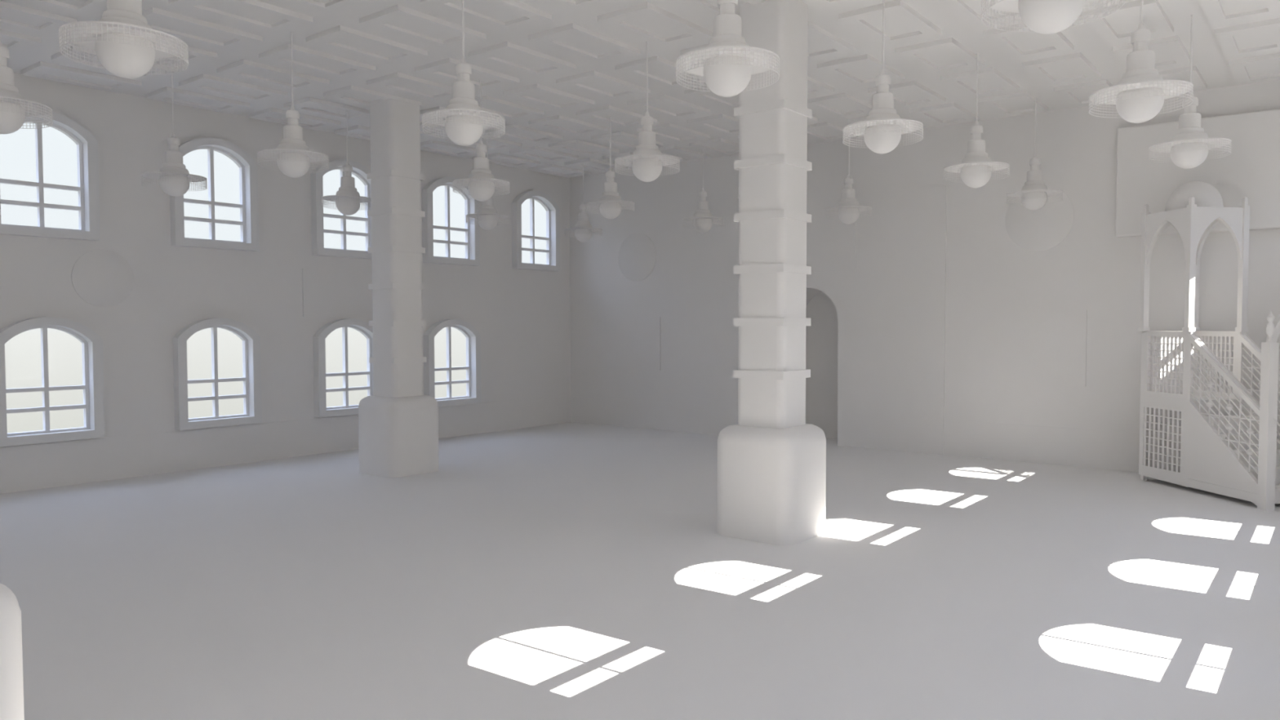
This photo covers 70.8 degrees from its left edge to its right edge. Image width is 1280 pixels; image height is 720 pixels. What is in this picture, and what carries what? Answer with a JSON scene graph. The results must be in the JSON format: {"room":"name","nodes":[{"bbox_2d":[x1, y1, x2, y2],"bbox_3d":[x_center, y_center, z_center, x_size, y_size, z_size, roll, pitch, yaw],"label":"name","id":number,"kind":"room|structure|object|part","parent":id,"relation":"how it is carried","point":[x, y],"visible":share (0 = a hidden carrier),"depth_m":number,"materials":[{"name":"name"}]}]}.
{"room":"mosque","nodes":[
{"label":"mosque","id":0,"kind":"room"},
{"bbox_2d":[0,72,570,493],"bbox_3d":[-8.055,-1.023,12.188,0.097,5.520,20.900,2,3,38],"label":"wall","id":1,"kind":"structure","parent":0,"point":[521,317],"depth_m":14.25,"materials":[{"name":"paint"}]},
{"bbox_2d":[0,111,100,240],"bbox_3d":[-8.011,-2.488,12.070,0.245,1.677,1.300,2,3,38],"label":"window","id":2,"kind":"structure","parent":1,"relation":"in","point":[87,188],"depth_m":12.31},
{"bbox_2d":[0,316,105,446],"bbox_3d":[-8.008,0.260,12.177,0.245,1.677,1.300,2,3,38],"label":"window","id":3,"kind":"structure","parent":1,"relation":"in","point":[93,406],"depth_m":12.24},
{"bbox_3d":[-8.071,0.256,12.226,0.085,1.472,1.050,2,3,38],"label":"sash","id":4,"kind":"part","parent":3,"relation":"part of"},
{"bbox_2d":[71,249,133,306],"bbox_3d":[-7.576,-1.154,12.723,0.014,0.810,0.810,2,3,38],"label":"round medallion","id":5,"kind":"object","parent":1,"relation":"attached to","point":[100,277],"visible":1,"depth_m":12.71,"materials":[{"name":"paint"}]},
{"bbox_2d":[169,137,258,251],"bbox_3d":[-6.574,-2.561,13.903,0.245,1.677,1.300,2,3,38],"label":"window","id":6,"kind":"structure","parent":1,"relation":"in","point":[248,223],"depth_m":13.97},
{"bbox_3d":[-6.637,-2.565,13.952,0.085,1.472,1.050,2,3,38],"label":"sash","id":7,"kind":"part","parent":6,"relation":"part of","materials":[{"name":"clear glass"}]},
{"bbox_2d":[173,318,262,430],"bbox_3d":[-6.571,0.187,14.009,0.245,1.677,1.300,2,3,38],"label":"window","id":8,"kind":"structure","parent":1,"relation":"in","point":[251,349],"depth_m":14.04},
{"bbox_3d":[-6.634,0.183,14.059,0.085,1.472,1.050,2,3,38],"label":"sash","id":9,"kind":"part","parent":8,"relation":"part of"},
{"bbox_3d":[-8.019,1.431,12.258,0.012,0.610,20.900,2,3,38],"label":"dado panel","id":10,"kind":"part","parent":1,"relation":"part of","materials":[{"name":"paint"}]},
{"bbox_2d":[302,268,345,316],"bbox_3d":[-5.423,-1.146,15.470,0.024,0.805,0.804,2,3,38],"label":"wall plaque","id":11,"kind":"object","parent":1,"relation":"attached to","point":[323,290],"visible":1,"depth_m":15.45,"materials":[{"name":"paint"}]},
{"bbox_2d":[310,159,372,259],"bbox_3d":[-5.137,-2.634,15.735,0.245,1.677,1.300,2,3,38],"label":"window","id":12,"kind":"structure","parent":1,"relation":"in","point":[359,171],"depth_m":15.55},
{"bbox_3d":[-5.200,-2.638,15.785,0.085,1.472,1.050,2,3,38],"label":"sash","id":13,"kind":"part","parent":12,"relation":"part of","materials":[{"name":"clear glass"}]},
{"bbox_2d":[312,318,373,417],"bbox_3d":[-5.133,0.114,15.842,0.245,1.677,1.300,2,3,38],"label":"window","id":14,"kind":"structure","parent":1,"relation":"in","point":[321,410],"depth_m":15.67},
{"bbox_3d":[-5.197,0.110,15.891,0.085,1.472,1.050,2,3,38],"label":"sash","id":15,"kind":"part","parent":14,"relation":"part of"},
{"bbox_2d":[422,177,479,266],"bbox_3d":[-3.700,-2.707,17.568,0.245,1.677,1.300,2,3,38],"label":"window","id":16,"kind":"structure","parent":1,"relation":"in","point":[472,232],"depth_m":17.58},
{"bbox_3d":[-3.763,-2.711,17.617,0.085,1.472,1.050,2,3,38],"label":"sash","id":17,"kind":"part","parent":16,"relation":"part of","materials":[{"name":"clear glass"}]},
{"bbox_2d":[423,319,480,406],"bbox_3d":[-3.696,0.041,17.674,0.245,1.677,1.300,2,3,38],"label":"window","id":18,"kind":"structure","parent":1,"relation":"in","point":[473,367],"depth_m":17.71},
{"bbox_3d":[-3.759,0.037,17.724,0.085,1.472,1.050,2,3,38],"label":"sash","id":19,"kind":"part","parent":18,"relation":"part of","materials":[{"name":"clear glass"}]},
{"bbox_2d":[511,191,559,271],"bbox_3d":[-2.263,-2.780,19.401,0.245,1.677,1.300,2,3,38],"label":"window","id":20,"kind":"structure","parent":1,"relation":"in","point":[553,210],"depth_m":19.44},
{"bbox_3d":[-2.326,-2.784,19.450,0.085,1.472,1.050,2,3,38],"label":"sash","id":21,"kind":"part","parent":20,"relation":"part of","materials":[{"name":"clear glass"}]},
{"bbox_2d":[0,422,1279,719],"bbox_3d":[-1.923,1.981,8.326,15.080,0.200,22.800,2,3,38],"label":"floor","id":22,"kind":"structure","parent":0,"point":[569,571],"depth_m":7.39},
{"bbox_2d":[0,582,24,719],"bbox_3d":[-3.189,-0.697,3.624,0.924,5.520,0.924,2,3,38],"label":"square pillar","id":23,"kind":"structure","parent":22,"relation":"on","point":[11,683],"depth_m":3.74,"materials":[{"name":"white paint"}]},
{"bbox_2d":[358,98,439,477],"bbox_3d":[-3.636,-1.079,13.488,0.924,5.520,0.924,2,3,38],"label":"square pillar","id":24,"kind":"structure","parent":22,"relation":"on","point":[398,424],"depth_m":13.24,"materials":[{"name":"white paint"}]},
{"bbox_2d":[716,0,826,545],"bbox_3d":[1.393,-0.930,9.468,0.924,5.520,0.924,2,3,38],"label":"square pillar","id":25,"kind":"structure","parent":22,"relation":"on","point":[771,484],"depth_m":9.21,"materials":[{"name":"white paint"}]},
{"bbox_2d":[1137,181,1279,511],"bbox_3d":[7.637,-0.328,11.607,0.885,4.135,2.386,0,2,-9],"label":"pulpit","id":26,"kind":"object","parent":22,"relation":"on","point":[1210,441],"visible":1,"depth_m":11.85,"materials":[{"name":"white paint"}]},
{"bbox_3d":[7.166,0.655,12.291,0.039,2.009,0.931,0,2,-9],"label":"frame","id":27,"kind":"part","parent":26,"relation":"part of","materials":[{"name":"white paint"}]},
{"bbox_3d":[7.466,0.626,12.786,0.702,1.989,0.039,0,2,-9],"label":"frame","id":28,"kind":"part","parent":26,"relation":"part of","materials":[{"name":"white paint"}]},
{"bbox_3d":[7.465,-0.385,12.747,0.663,0.054,0.078,0,2,-9],"label":"rail","id":29,"kind":"part","parent":26,"relation":"part of","materials":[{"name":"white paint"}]},
{"bbox_3d":[7.166,-0.365,12.241,0.078,0.054,0.912,0,2,-9],"label":"rail","id":30,"kind":"part","parent":26,"relation":"part of","materials":[{"name":"white paint"}]},
{"bbox_3d":[7.899,0.650,12.400,0.039,2.009,0.931,0,2,-9],"label":"frame","id":31,"kind":"part","parent":26,"relation":"part of","materials":[{"name":"white paint"}]},
{"bbox_3d":[7.899,-0.370,12.351,0.078,0.054,0.912,0,2,-9],"label":"rail","id":32,"kind":"part","parent":26,"relation":"part of","materials":[{"name":"white paint"}]},
{"bbox_3d":[7.295,1.635,11.307,0.012,0.107,1.126,0,2,-9],"label":"skirting","id":33,"kind":"part","parent":26,"relation":"part of","materials":[{"name":"white paint"}]},
{"bbox_3d":[7.294,1.033,11.284,0.012,0.960,1.126,0,2,-9],"label":"string moulding","id":34,"kind":"part","parent":26,"relation":"part of","materials":[{"name":"white paint"}]},
{"bbox_3d":[7.341,0.231,11.118,0.078,1.140,1.464,0,2,-9],"label":"handrail","id":35,"kind":"part","parent":26,"relation":"part of","materials":[{"name":"white paint"}]},
{"bbox_3d":[8.079,0.226,11.229,0.078,1.140,1.464,0,2,-9],"label":"handrail","id":36,"kind":"part","parent":26,"relation":"part of","materials":[{"name":"white paint"}]},
{"bbox_3d":[7.431,0.785,10.661,0.117,1.986,0.127,0,2,-9],"label":"newel post","id":37,"kind":"part","parent":26,"relation":"part of","materials":[{"name":"white paint"}]},
{"bbox_2d":[0,0,1279,177],"bbox_3d":[-2.331,-3.662,7.595,14.650,0.205,21.100,2,3,38],"label":"ceiling","id":38,"kind":"structure","parent":0,"point":[557,72],"depth_m":11.20,"materials":[{"name":"white paint"}]},
{"bbox_2d":[0,40,52,133],"bbox_3d":[-5.600,-2.801,7.865,0.760,1.637,0.760,2,3,38],"label":"pendant lamp","id":39,"kind":"object","parent":38,"relation":"hanging from","point":[14,108],"visible":1,"depth_m":7.84,"materials":[{"name":"white paint"}]},
{"bbox_3d":[-5.599,-2.160,7.890,0.353,0.353,0.353,2,3,38],"label":"globe","id":40,"kind":"part","parent":39,"relation":"part of"},
{"bbox_3d":[-5.599,-2.238,7.887,0.760,0.030,0.760,2,3,38],"label":"lamp shade","id":41,"kind":"part","parent":39,"relation":"part of","materials":[{"name":"white paint"}]},
{"bbox_2d":[58,0,188,78],"bbox_3d":[-3.489,-2.735,6.086,0.760,1.637,0.760,2,3,38],"label":"pendant lamp","id":42,"kind":"object","parent":38,"relation":"hanging from","point":[122,40],"visible":1,"depth_m":6.00,"materials":[{"name":"white paint"}]},
{"bbox_3d":[-3.489,-2.172,6.107,0.760,0.030,0.760,2,3,38],"label":"lamp shade","id":43,"kind":"part","parent":42,"relation":"part of","materials":[{"name":"white paint"}]},
{"bbox_3d":[-3.488,-2.094,6.111,0.353,0.353,0.353,2,3,38],"label":"globe","id":44,"kind":"part","parent":42,"relation":"part of"},
{"bbox_2d":[141,73,207,196],"bbox_3d":[-6.059,-2.950,11.703,0.760,1.637,0.760,2,3,38],"label":"pendant lamp","id":45,"kind":"object","parent":38,"relation":"hanging from","point":[174,179],"visible":1,"depth_m":11.63,"materials":[{"name":"white paint"}]},
{"bbox_3d":[-6.059,-3.332,11.688,0.019,0.871,0.019,2,3,38],"label":"rod","id":46,"kind":"part","parent":45,"relation":"part of","materials":[{"name":"white paint"}]},
{"bbox_3d":[-6.058,-2.386,11.725,0.760,0.030,0.760,2,3,38],"label":"lamp shade","id":47,"kind":"part","parent":45,"relation":"part of","materials":[{"name":"white paint"}]},
{"bbox_3d":[-6.058,-2.308,11.728,0.353,0.353,0.353,2,3,38],"label":"globe","id":48,"kind":"part","parent":45,"relation":"part of"},
{"bbox_2d":[257,31,328,177],"bbox_3d":[-3.942,-2.895,10.223,0.760,1.637,0.760,2,3,38],"label":"pendant lamp","id":49,"kind":"object","parent":38,"relation":"hanging from","point":[293,157],"visible":1,"depth_m":10.14,"materials":[{"name":"white paint"}]},
{"bbox_3d":[-3.942,-3.277,10.208,0.019,0.871,0.019,2,3,38],"label":"rod","id":50,"kind":"part","parent":49,"relation":"part of","materials":[{"name":"white paint"}]},
{"bbox_3d":[-3.941,-2.332,10.245,0.760,0.030,0.760,2,3,38],"label":"lamp shade","id":51,"kind":"part","parent":49,"relation":"part of","materials":[{"name":"white paint"}]},
{"bbox_3d":[-3.941,-2.254,10.248,0.353,0.353,0.353,2,3,38],"label":"globe","id":52,"kind":"part","parent":49,"relation":"part of"},
{"bbox_2d":[321,110,371,215],"bbox_3d":[-4.461,-3.031,13.740,0.760,1.637,0.760,2,3,38],"label":"pendant lamp","id":53,"kind":"object","parent":38,"relation":"hanging from","point":[347,200],"visible":0.96,"depth_m":13.65,"materials":[{"name":"white paint"}]},
{"bbox_3d":[-4.461,-2.467,13.762,0.760,0.030,0.760,2,3,38],"label":"lamp shade","id":54,"kind":"part","parent":53,"relation":"part of","materials":[{"name":"white paint"}]},
{"bbox_3d":[-4.462,-3.413,13.725,0.019,0.871,0.019,2,3,38],"label":"rod","id":55,"kind":"part","parent":53,"relation":"part of","materials":[{"name":"white paint"}]},
{"bbox_3d":[-4.461,-2.390,13.765,0.353,0.353,0.353,2,3,38],"label":"globe","id":56,"kind":"part","parent":53,"relation":"part of"},
{"bbox_2d":[422,0,505,146],"bbox_3d":[-1.649,-2.828,8.415,0.760,1.637,0.760,2,3,38],"label":"pendant lamp","id":57,"kind":"object","parent":38,"relation":"hanging from","point":[464,121],"visible":1,"depth_m":8.33,"materials":[{"name":"white paint"}]},
{"bbox_3d":[-1.650,-3.210,8.401,0.019,0.871,0.019,2,3,38],"label":"rod","id":58,"kind":"part","parent":57,"relation":"part of","materials":[{"name":"white paint"}]},
{"bbox_3d":[-1.649,-2.264,8.437,0.760,0.030,0.760,2,3,38],"label":"lamp shade","id":59,"kind":"part","parent":57,"relation":"part of","materials":[{"name":"white paint"}]},
{"bbox_3d":[-1.649,-2.187,8.440,0.353,0.353,0.353,2,3,38],"label":"globe","id":60,"kind":"part","parent":57,"relation":"part of"},
{"bbox_2d":[453,80,510,201],"bbox_3d":[-2.151,-2.974,12.198,0.760,1.637,0.760,2,3,38],"label":"pendant lamp","id":61,"kind":"object","parent":38,"relation":"hanging from","point":[482,184],"visible":1,"depth_m":12.11,"materials":[{"name":"white paint"}]},
{"bbox_3d":[-2.152,-3.357,12.183,0.019,0.871,0.019,2,3,38],"label":"rod","id":62,"kind":"part","parent":61,"relation":"part of","materials":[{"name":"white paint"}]},
{"bbox_3d":[-2.151,-2.411,12.220,0.760,0.030,0.760,2,3,38],"label":"lamp shade","id":63,"kind":"part","parent":61,"relation":"part of","materials":[{"name":"white paint"}]},
{"bbox_3d":[-2.151,-2.333,12.223,0.353,0.353,0.353,2,3,38],"label":"globe","id":64,"kind":"part","parent":61,"relation":"part of"},
{"bbox_2d":[466,139,509,230],"bbox_3d":[-2.695,-3.117,15.912,0.760,1.637,0.760,2,3,38],"label":"pendant lamp","id":65,"kind":"object","parent":38,"relation":"hanging from","point":[487,216],"visible":0.91,"depth_m":15.81,"materials":[{"name":"white paint"}]},
{"bbox_3d":[-2.694,-2.554,15.934,0.760,0.030,0.760,2,3,38],"label":"lamp shade","id":66,"kind":"part","parent":65,"relation":"part of","materials":[{"name":"white paint"}]},
{"bbox_3d":[-2.694,-2.476,15.937,0.353,0.353,0.353,2,3,38],"label":"globe","id":67,"kind":"part","parent":65,"relation":"part of"},
{"bbox_2d":[564,163,602,242],"bbox_3d":[-1.147,-3.210,18.242,0.760,1.637,0.760,2,3,38],"label":"pendant lamp","id":68,"kind":"object","parent":38,"relation":"hanging from","point":[583,229],"visible":1,"depth_m":18.16,"materials":[{"name":"white paint"}]},
{"bbox_3d":[-1.147,-2.646,18.263,0.760,0.030,0.760,2,3,38],"label":"lamp shade","id":69,"kind":"part","parent":68,"relation":"part of","materials":[{"name":"white paint"}]},
{"bbox_3d":[-1.148,-3.592,18.227,0.019,0.871,0.019,2,3,38],"label":"rod","id":70,"kind":"part","parent":68,"relation":"part of","materials":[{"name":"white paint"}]},
{"bbox_3d":[-1.147,-2.569,18.267,0.353,0.353,0.353,2,3,38],"label":"globe","id":71,"kind":"part","parent":68,"relation":"part of"},
{"bbox_2d":[586,116,634,219],"bbox_3d":[-0.469,-3.058,14.295,0.760,1.637,0.760,2,3,38],"label":"pendant lamp","id":72,"kind":"object","parent":38,"relation":"hanging from","point":[610,205],"visible":1,"depth_m":14.21,"materials":[{"name":"white paint"}]},
{"bbox_3d":[-0.468,-2.494,14.317,0.760,0.030,0.760,2,3,38],"label":"lamp shade","id":73,"kind":"part","parent":72,"relation":"part of","materials":[{"name":"white paint"}]},
{"bbox_3d":[-0.469,-3.440,14.280,0.019,0.871,0.019,2,3,38],"label":"rod","id":74,"kind":"part","parent":72,"relation":"part of","materials":[{"name":"white paint"}]},
{"bbox_3d":[-0.468,-2.416,14.320,0.353,0.353,0.353,2,3,38],"label":"globe","id":75,"kind":"part","parent":72,"relation":"part of"},
{"bbox_2d":[614,41,679,182],"bbox_3d":[0.084,-2.913,10.562,0.760,1.637,0.760,2,3,38],"label":"pendant lamp","id":76,"kind":"object","parent":38,"relation":"hanging from","point":[646,162],"visible":1,"depth_m":10.48,"materials":[{"name":"white paint"}]},
{"bbox_3d":[0.085,-2.350,10.583,0.760,0.030,0.760,2,3,38],"label":"lamp shade","id":77,"kind":"part","parent":76,"relation":"part of","materials":[{"name":"white paint"}]},
{"bbox_3d":[0.085,-2.272,10.586,0.353,0.353,0.353,2,3,38],"label":"globe","id":78,"kind":"part","parent":76,"relation":"part of"},
{"bbox_3d":[0.084,-3.296,10.547,0.019,0.871,0.019,2,3,38],"label":"rod","id":79,"kind":"part","parent":76,"relation":"part of","materials":[{"name":"white paint"}]},
{"bbox_2d":[681,146,723,232],"bbox_3d":[1.148,-3.144,16.470,0.760,1.637,0.760,2,3,38],"label":"pendant lamp","id":80,"kind":"object","parent":38,"relation":"hanging from","point":[702,220],"visible":0.99,"depth_m":16.39,"materials":[{"name":"white paint"}]},
{"bbox_3d":[1.148,-2.581,16.492,0.760,0.030,0.760,2,3,38],"label":"lamp shade","id":81,"kind":"part","parent":80,"relation":"part of","materials":[{"name":"white paint"}]},
{"bbox_3d":[1.147,-3.527,16.455,0.019,0.871,0.019,2,3,38],"label":"rod","id":82,"kind":"part","parent":80,"relation":"part of","materials":[{"name":"white paint"}]},
{"bbox_3d":[1.149,-2.503,16.495,0.353,0.353,0.353,2,3,38],"label":"globe","id":83,"kind":"part","parent":80,"relation":"part of"},
{"bbox_2d":[675,0,779,97],"bbox_3d":[0.643,-2.761,6.608,0.760,1.637,0.760,2,3,38],"label":"pendant lamp","id":84,"kind":"object","parent":38,"relation":"hanging from","point":[726,65],"visible":1,"depth_m":6.52,"materials":[{"name":"white paint"}]},
{"bbox_3d":[0.643,-2.197,6.630,0.760,0.030,0.760,2,3,38],"label":"lamp shade","id":85,"kind":"part","parent":84,"relation":"part of","materials":[{"name":"white paint"}]},
{"bbox_3d":[0.644,-2.120,6.633,0.353,0.353,0.353,2,3,38],"label":"globe","id":86,"kind":"part","parent":84,"relation":"part of"},
{"bbox_2d":[825,134,871,223],"bbox_3d":[3.482,-3.091,15.023,0.760,1.637,0.760,2,3,38],"label":"pendant lamp","id":87,"kind":"object","parent":38,"relation":"hanging from","point":[848,210],"visible":1,"depth_m":14.94,"materials":[{"name":"white paint"}]},
{"bbox_3d":[3.482,-2.528,15.045,0.760,0.030,0.760,2,3,38],"label":"lamp shade","id":88,"kind":"part","parent":87,"relation":"part of","materials":[{"name":"white paint"}]},
{"bbox_3d":[3.482,-2.450,15.048,0.353,0.353,0.353,2,3,38],"label":"globe","id":89,"kind":"part","parent":87,"relation":"part of"},
{"bbox_3d":[3.481,-3.474,15.008,0.019,0.871,0.019,2,3,38],"label":"rod","id":90,"kind":"part","parent":87,"relation":"part of","materials":[{"name":"white paint"}]},
{"bbox_2d":[843,0,923,153],"bbox_3d":[2.382,-2.849,8.826,0.760,1.637,0.760,2,3,38],"label":"pendant lamp","id":91,"kind":"object","parent":38,"relation":"hanging from","point":[882,131],"visible":1,"depth_m":8.74,"materials":[{"name":"white paint"}]},
{"bbox_3d":[2.383,-2.208,8.851,0.353,0.353,0.353,2,3,38],"label":"globe","id":92,"kind":"part","parent":91,"relation":"part of"},
{"bbox_3d":[2.383,-2.286,8.848,0.760,0.030,0.760,2,3,38],"label":"lamp shade","id":93,"kind":"part","parent":91,"relation":"part of","materials":[{"name":"white paint"}]},
{"bbox_3d":[2.382,-3.232,8.811,0.019,0.871,0.019,2,3,38],"label":"rod","id":94,"kind":"part","parent":91,"relation":"part of","materials":[{"name":"white paint"}]},
{"bbox_2d":[943,53,1009,187],"bbox_3d":[4.134,-2.938,11.059,0.760,1.637,0.760,2,3,38],"label":"pendant lamp","id":95,"kind":"object","parent":38,"relation":"hanging from","point":[975,170],"visible":1,"depth_m":10.98,"materials":[{"name":"white paint"}]},
{"bbox_3d":[4.135,-2.297,11.084,0.353,0.353,0.353,2,3,38],"label":"globe","id":96,"kind":"part","parent":95,"relation":"part of"},
{"bbox_3d":[4.135,-2.375,11.081,0.760,0.030,0.760,2,3,38],"label":"lamp shade","id":97,"kind":"part","parent":95,"relation":"part of","materials":[{"name":"white paint"}]},
{"bbox_3d":[4.133,-3.321,11.045,0.019,0.871,0.019,2,3,38],"label":"rod","id":98,"kind":"part","parent":95,"relation":"part of","materials":[{"name":"white paint"}]},
{"bbox_2d":[1006,97,1062,209],"bbox_3d":[5.800,-3.025,13.233,0.760,1.637,0.760,2,3,38],"label":"pendant lamp","id":99,"kind":"object","parent":38,"relation":"hanging from","point":[1034,193],"visible":1,"depth_m":13.16,"materials":[{"name":"white paint"}]},
{"bbox_3d":[5.801,-2.383,13.258,0.353,0.353,0.353,2,3,38],"label":"globe","id":100,"kind":"part","parent":99,"relation":"part of"},
{"bbox_3d":[5.801,-2.461,13.255,0.760,0.030,0.760,2,3,38],"label":"lamp shade","id":101,"kind":"part","parent":99,"relation":"part of","materials":[{"name":"white paint"}]},
{"bbox_3d":[5.800,-3.407,13.218,0.019,0.871,0.019,2,3,38],"label":"rod","id":102,"kind":"part","parent":99,"relation":"part of","materials":[{"name":"white paint"}]},
{"bbox_2d":[981,0,1126,34],"bbox_3d":[2.371,-2.707,5.166,0.760,1.637,0.760,2,3,38],"label":"pendant lamp","id":103,"kind":"object","parent":38,"relation":"hanging from","point":[1041,16],"visible":1,"depth_m":5.16,"materials":[{"name":"white paint"}]},
{"bbox_3d":[2.371,-2.144,5.188,0.760,0.030,0.760,2,3,38],"label":"lamp shade","id":104,"kind":"part","parent":103,"relation":"part of","materials":[{"name":"white paint"}]},
{"bbox_3d":[2.372,-2.066,5.191,0.353,0.353,0.353,2,3,38],"label":"globe","id":105,"kind":"part","parent":103,"relation":"part of"},
{"bbox_2d":[1088,0,1193,123],"bbox_3d":[4.168,-2.800,7.491,0.760,1.637,0.760,2,3,38],"label":"pendant lamp","id":106,"kind":"object","parent":38,"relation":"hanging from","point":[1140,95],"visible":1,"depth_m":7.41,"materials":[{"name":"white paint"}]},
{"bbox_3d":[4.169,-2.158,7.515,0.353,0.353,0.353,2,3,38],"label":"globe","id":107,"kind":"part","parent":106,"relation":"part of"},
{"bbox_3d":[4.169,-2.236,7.512,0.760,0.030,0.760,2,3,38],"label":"lamp shade","id":108,"kind":"part","parent":106,"relation":"part of","materials":[{"name":"white paint"}]},
{"bbox_3d":[4.168,-3.182,7.476,0.019,0.871,0.019,2,3,38],"label":"rod","id":109,"kind":"part","parent":106,"relation":"part of","materials":[{"name":"white paint"}]},
{"bbox_2d":[1148,14,1231,168],"bbox_3d":[5.929,-2.888,9.704,0.760,1.637,0.760,2,3,38],"label":"pendant lamp","id":110,"kind":"object","parent":38,"relation":"hanging from","point":[1190,145],"visible":1,"depth_m":9.63,"materials":[{"name":"white paint"}]},
{"bbox_3d":[5.930,-2.247,9.729,0.353,0.353,0.353,2,3,38],"label":"globe","id":111,"kind":"part","parent":110,"relation":"part of"},
{"bbox_3d":[5.930,-2.324,9.726,0.760,0.030,0.760,2,3,38],"label":"lamp shade","id":112,"kind":"part","parent":110,"relation":"part of","materials":[{"name":"white paint"}]},
{"bbox_3d":[5.929,-3.270,9.689,0.019,0.871,0.019,2,3,38],"label":"rod","id":113,"kind":"part","parent":110,"relation":"part of","materials":[{"name":"white paint"}]},
{"bbox_2d":[569,79,1279,471],"bbox_3d":[4.411,-1.198,16.297,14.650,5.520,1.032,2,3,38],"label":"wall","id":114,"kind":"structure","parent":0,"point":[905,300],"depth_m":15.29,"materials":[{"name":"paint"}]},
{"bbox_2d":[617,233,656,281],"bbox_3d":[-0.068,-2.184,19.155,1.020,1.020,0.014,2,3,38],"label":"round medallion","id":115,"kind":"object","parent":114,"relation":"attached to","point":[637,257],"visible":1,"depth_m":19.14,"materials":[{"name":"paint"}]},
{"bbox_3d":[4.117,1.280,16.013,14.480,0.590,0.012,2,3,38],"label":"dado panel","id":116,"kind":"part","parent":114,"relation":"part of","materials":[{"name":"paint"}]},
{"bbox_2d":[1004,186,1074,250],"bbox_3d":[6.276,-2.229,14.178,1.020,1.020,0.014,2,3,38],"label":"round medallion","id":117,"kind":"object","parent":114,"relation":"attached to","point":[1042,228],"visible":0.8,"depth_m":14.16,"materials":[{"name":"paint"}]},
{"bbox_2d":[1115,108,1279,237],"bbox_3d":[8.320,-2.596,12.476,3.080,1.600,0.150,2,3,38],"label":"board","id":118,"kind":"object","parent":114,"relation":"attached to","point":[1251,171],"visible":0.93,"depth_m":12.58,"materials":[{"name":"white paint"}]}
]}

